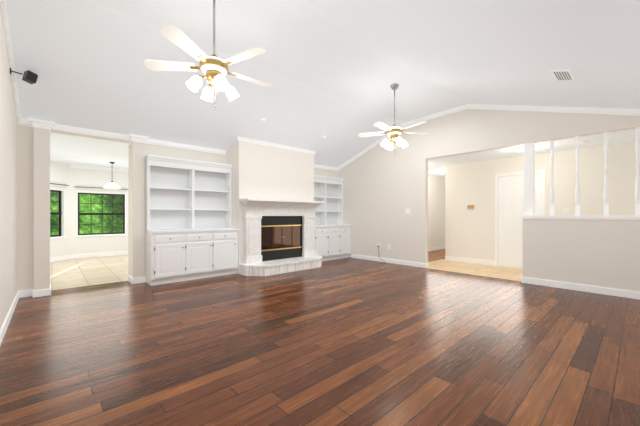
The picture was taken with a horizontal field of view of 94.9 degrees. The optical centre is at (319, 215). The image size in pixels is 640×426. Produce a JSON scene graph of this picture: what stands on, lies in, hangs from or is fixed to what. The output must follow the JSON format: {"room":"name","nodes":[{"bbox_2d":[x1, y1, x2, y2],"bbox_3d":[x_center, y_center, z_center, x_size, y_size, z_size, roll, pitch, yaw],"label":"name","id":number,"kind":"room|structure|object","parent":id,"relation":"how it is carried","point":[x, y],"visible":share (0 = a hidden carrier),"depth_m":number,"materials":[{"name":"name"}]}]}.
{"room":"living room","nodes":[
{"label":"living room","id":0,"kind":"room"},
{"bbox_2d":[0,4,17,329],"bbox_3d":[-2.150,-0.515,1.748,0.120,3.330,6.720,0,0,-42],"label":"wall","id":1,"kind":"structure","parent":0,"point":[8,205],"depth_m":3.13,"materials":[{"name":"beige paint"}]},
{"bbox_2d":[0,0,21,124],"bbox_3d":[-2.054,-1.702,1.754,0.030,0.957,6.360,0,0,-42],"label":"crown molding","id":2,"kind":"structure","parent":1,"relation":"attached to","point":[3,2],"depth_m":3.18,"materials":[{"name":"white wood"}]},
{"bbox_2d":[10,68,37,83],"bbox_3d":[-3.424,-1.620,3.397,0.092,0.125,0.228,0,0,23],"label":"speaker","id":3,"kind":"object","parent":1,"relation":"attached to","point":[30,77],"visible":0.98,"depth_m":3.42,"materials":[{"name":"black plastic"}]},
{"bbox_2d":[50,255,127,289],"bbox_3d":[-4.991,1.200,6.953,4.400,0.100,4.800,0,0,-42],"label":"floor","id":4,"kind":"structure","parent":0,"point":[73,273],"depth_m":6.02,"materials":[{"name":"beige tile"}]},
{"bbox_2d":[50,161,127,257],"bbox_3d":[-4.768,-0.100,6.784,3.500,2.500,4.250,0,0,-42],"label":"wall","id":5,"kind":"structure","parent":0,"point":[71,244],"depth_m":7.89,"materials":[{"name":"white paint"}]},
{"bbox_2d":[50,181,68,238],"bbox_3d":[-6.687,-0.130,7.137,0.218,1.420,1.096,0,0,3],"label":"window","id":6,"kind":"structure","parent":5,"relation":"in","point":[60,214],"depth_m":7.57,"materials":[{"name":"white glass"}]},
{"bbox_2d":[74,185,127,236],"bbox_3d":[-6.127,-0.120,8.273,1.236,1.400,0.218,0,0,-42],"label":"window","id":7,"kind":"structure","parent":5,"relation":"in","point":[90,187],"depth_m":8.22,"materials":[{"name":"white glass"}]},
{"bbox_2d":[0,164,639,344],"bbox_3d":[0.288,-0.100,6.828,10.730,2.500,10.700,0,0,-42],"label":"baseboard","id":8,"kind":"structure","parent":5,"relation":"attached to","point":[534,281],"depth_m":4.96,"materials":[{"name":"white wood"}]},
{"bbox_2d":[50,133,127,168],"bbox_3d":[-4.991,-1.400,6.953,4.400,0.100,4.800,0,0,-42],"label":"ceiling","id":9,"kind":"structure","parent":0,"point":[74,150],"depth_m":6.21,"materials":[{"name":"white paint"}]},
{"bbox_2d":[103,162,120,188],"bbox_3d":[-5.286,-1.018,7.469,0.380,0.665,0.380,0,0,-42],"label":"dining pendant light","id":10,"kind":"object","parent":9,"relation":"hanging from","point":[111,185],"visible":1,"depth_m":7.39,"materials":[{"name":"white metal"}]},
{"bbox_2d":[18,125,337,290],"bbox_3d":[-1.931,-0.150,6.333,6.625,2.600,0.240,0,0,-42],"label":"wall","id":11,"kind":"structure","parent":0,"point":[25,207],"depth_m":4.17,"materials":[{"name":"beige paint"}]},
{"bbox_2d":[23,119,225,154],"bbox_3d":[-3.057,-1.306,5.124,2.971,0.088,0.030,0,0,-42],"label":"crown molding","id":12,"kind":"structure","parent":11,"relation":"attached to","point":[58,127],"depth_m":4.87,"materials":[{"name":"white wood"}]},
{"bbox_2d":[314,164,337,170],"bbox_3d":[0.009,-1.307,7.921,1.269,0.089,0.030,0,0,-42],"label":"crown molding","id":13,"kind":"structure","parent":11,"relation":"attached to","point":[315,166],"depth_m":8.03,"materials":[{"name":"white wood"}]},
{"bbox_2d":[227,136,315,273],"bbox_3d":[-1.033,-0.206,6.615,2.028,2.712,0.554,0,0,-42],"label":"wall","id":14,"kind":"structure","parent":0,"point":[264,170],"depth_m":6.18,"materials":[{"name":"beige paint"}]},
{"bbox_2d":[0,249,639,425],"bbox_3d":[1.784,1.200,5.337,10.770,0.100,6.720,0,0,-42],"label":"floor","id":15,"kind":"structure","parent":0,"point":[349,341],"depth_m":2.46,"materials":[{"name":"brown wood"}]},
{"bbox_2d":[29,118,54,297],"bbox_3d":[-4.078,-0.100,4.313,0.266,2.500,0.486,0,0,-42],"label":"pillar","id":16,"kind":"structure","parent":15,"relation":"on","point":[42,134],"depth_m":4.17,"materials":[{"name":"beige paint"}]},
{"bbox_2d":[126,134,147,283],"bbox_3d":[-3.198,-0.100,5.116,0.268,2.500,0.486,0,0,-42],"label":"pillar","id":17,"kind":"structure","parent":15,"relation":"on","point":[136,209],"depth_m":4.99,"materials":[{"name":"beige paint"}]},
{"bbox_2d":[145,154,238,285],"bbox_3d":[-2.324,0.060,5.439,1.515,2.180,0.542,0,0,-42],"label":"bookcase","id":18,"kind":"object","parent":15,"relation":"on","point":[191,233],"visible":0.98,"depth_m":5.38,"materials":[{"name":"white wood"}]},
{"bbox_2d":[239,198,323,275],"bbox_3d":[-0.678,0.412,6.227,1.960,1.475,0.550,0,0,-42],"label":"fireplace","id":19,"kind":"object","parent":15,"relation":"on","point":[278,236],"visible":1,"depth_m":6.19,"materials":[{"name":"brick"}]},
{"bbox_2d":[314,175,351,260],"bbox_3d":[0.194,0.060,7.736,1.345,2.180,0.542,0,0,-42],"label":"bookcase","id":20,"kind":"object","parent":15,"relation":"on","point":[332,236],"visible":0.79,"depth_m":7.81,"materials":[{"name":"white wood"}]},
{"bbox_2d":[6,0,639,177],"bbox_3d":[1.784,-1.785,5.337,10.770,1.030,6.720,0,0,-42],"label":"ceiling","id":21,"kind":"structure","parent":0,"point":[332,71],"depth_m":3.72,"materials":[{"name":"white paint"}]},
{"bbox_2d":[144,0,272,107],"bbox_3d":[-0.962,-1.585,2.797,1.151,1.166,1.194,0,0,-42],"label":"ceiling fan","id":22,"kind":"object","parent":21,"relation":"hanging from","point":[214,68],"visible":1,"depth_m":2.67,"materials":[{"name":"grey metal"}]},
{"bbox_2d":[358,84,426,154],"bbox_3d":[1.233,-1.584,4.862,1.172,1.164,1.186,0,0,-42],"label":"ceiling fan","id":23,"kind":"object","parent":21,"relation":"hanging from","point":[394,132],"visible":1,"depth_m":4.85,"materials":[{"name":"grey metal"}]},
{"bbox_2d":[515,147,523,151],"bbox_3d":[3.795,-1.250,5.588,0.140,0.080,0.138,0,0,-42],"label":"light","id":24,"kind":"object","parent":21,"relation":"attached to","point":[519,149],"visible":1,"depth_m":5.55,"materials":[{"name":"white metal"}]},
{"bbox_2d":[550,70,573,80],"bbox_3d":[2.861,-1.651,3.466,0.340,0.065,0.175,0,0,-42],"label":"ceiling vent","id":25,"kind":"object","parent":21,"relation":"in","point":[559,75],"visible":1,"depth_m":3.44,"materials":[{"name":"white metal"}]},
{"bbox_2d":[428,175,443,247],"bbox_3d":[2.937,-0.070,8.988,4.145,2.440,0.120,0,0,-42],"label":"wall","id":26,"kind":"structure","parent":0,"point":[435,184],"depth_m":9.71,"materials":[{"name":"beige paint"}]},
{"bbox_2d":[428,259,522,280],"bbox_3d":[4.056,1.200,5.684,1.585,0.100,4.170,0,0,-42],"label":"floor","id":27,"kind":"structure","parent":0,"point":[508,273],"depth_m":6.25,"materials":[{"name":"beige tile"}]},
{"bbox_2d":[338,109,639,291],"bbox_3d":[2.620,-0.515,6.100,0.215,3.330,6.720,0,0,-42],"label":"wall","id":28,"kind":"structure","parent":0,"point":[383,188],"depth_m":5.56,"materials":[{"name":"beige paint"}]},
{"bbox_2d":[405,208,409,213],"bbox_3d":[2.013,-0.100,6.738,0.012,0.120,0.120,0,0,-42],"label":"switch plate","id":29,"kind":"object","parent":28,"relation":"attached to","point":[407,210],"visible":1,"depth_m":6.74,"materials":[{"name":"white plastic"}]},
{"bbox_2d":[338,104,639,170],"bbox_3d":[2.640,-1.702,6.037,0.030,0.957,6.360,0,0,-42],"label":"crown molding","id":30,"kind":"structure","parent":28,"relation":"attached to","point":[584,110],"depth_m":5.14,"materials":[{"name":"white wood"}]},
{"bbox_2d":[520,142,639,219],"bbox_3d":[4.204,-0.588,4.364,0.265,1.305,2.020,0,0,-42],"label":"trim","id":31,"kind":"structure","parent":28,"relation":"on","point":[529,180],"depth_m":5.00,"materials":[{"name":"white wood"}]},
{"bbox_2d":[550,127,639,214],"bbox_3d":[4.260,-0.620,4.374,0.060,1.240,1.340,0,0,-42],"label":"balusters","id":32,"kind":"object","parent":31,"relation":"on","point":[606,188],"visible":1,"depth_m":4.37,"materials":[{"name":"white wood"}]},
{"bbox_2d":[444,141,639,260],"bbox_3d":[4.641,-0.070,6.130,0.120,2.440,4.040,0,0,-42],"label":"wall","id":33,"kind":"structure","parent":0,"point":[457,227],"depth_m":6.08,"materials":[{"name":"beige paint"}]},
{"bbox_2d":[498,173,541,267],"bbox_3d":[4.314,0.134,6.380,0.116,2.017,0.800,0,0,-42],"label":"hall door","id":34,"kind":"structure","parent":33,"relation":"in","point":[510,212],"depth_m":6.48,"materials":[{"name":"white wood"}]},
{"bbox_2d":[495,170,544,265],"bbox_3d":[4.318,0.105,6.384,0.015,2.090,0.930,0,0,-42],"label":"door frame","id":35,"kind":"structure","parent":33,"relation":"attached to","point":[496,204],"depth_m":6.68,"materials":[{"name":"white wood"}]},
{"label":"outside","id":36,"kind":"structure","parent":0,"visible":0},
{"bbox_2d":[50,192,122,234],"bbox_3d":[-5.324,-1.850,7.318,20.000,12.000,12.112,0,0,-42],"label":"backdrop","id":37,"kind":"structure","parent":36,"point":[96,200],"depth_m":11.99,"materials":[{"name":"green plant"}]}
]}

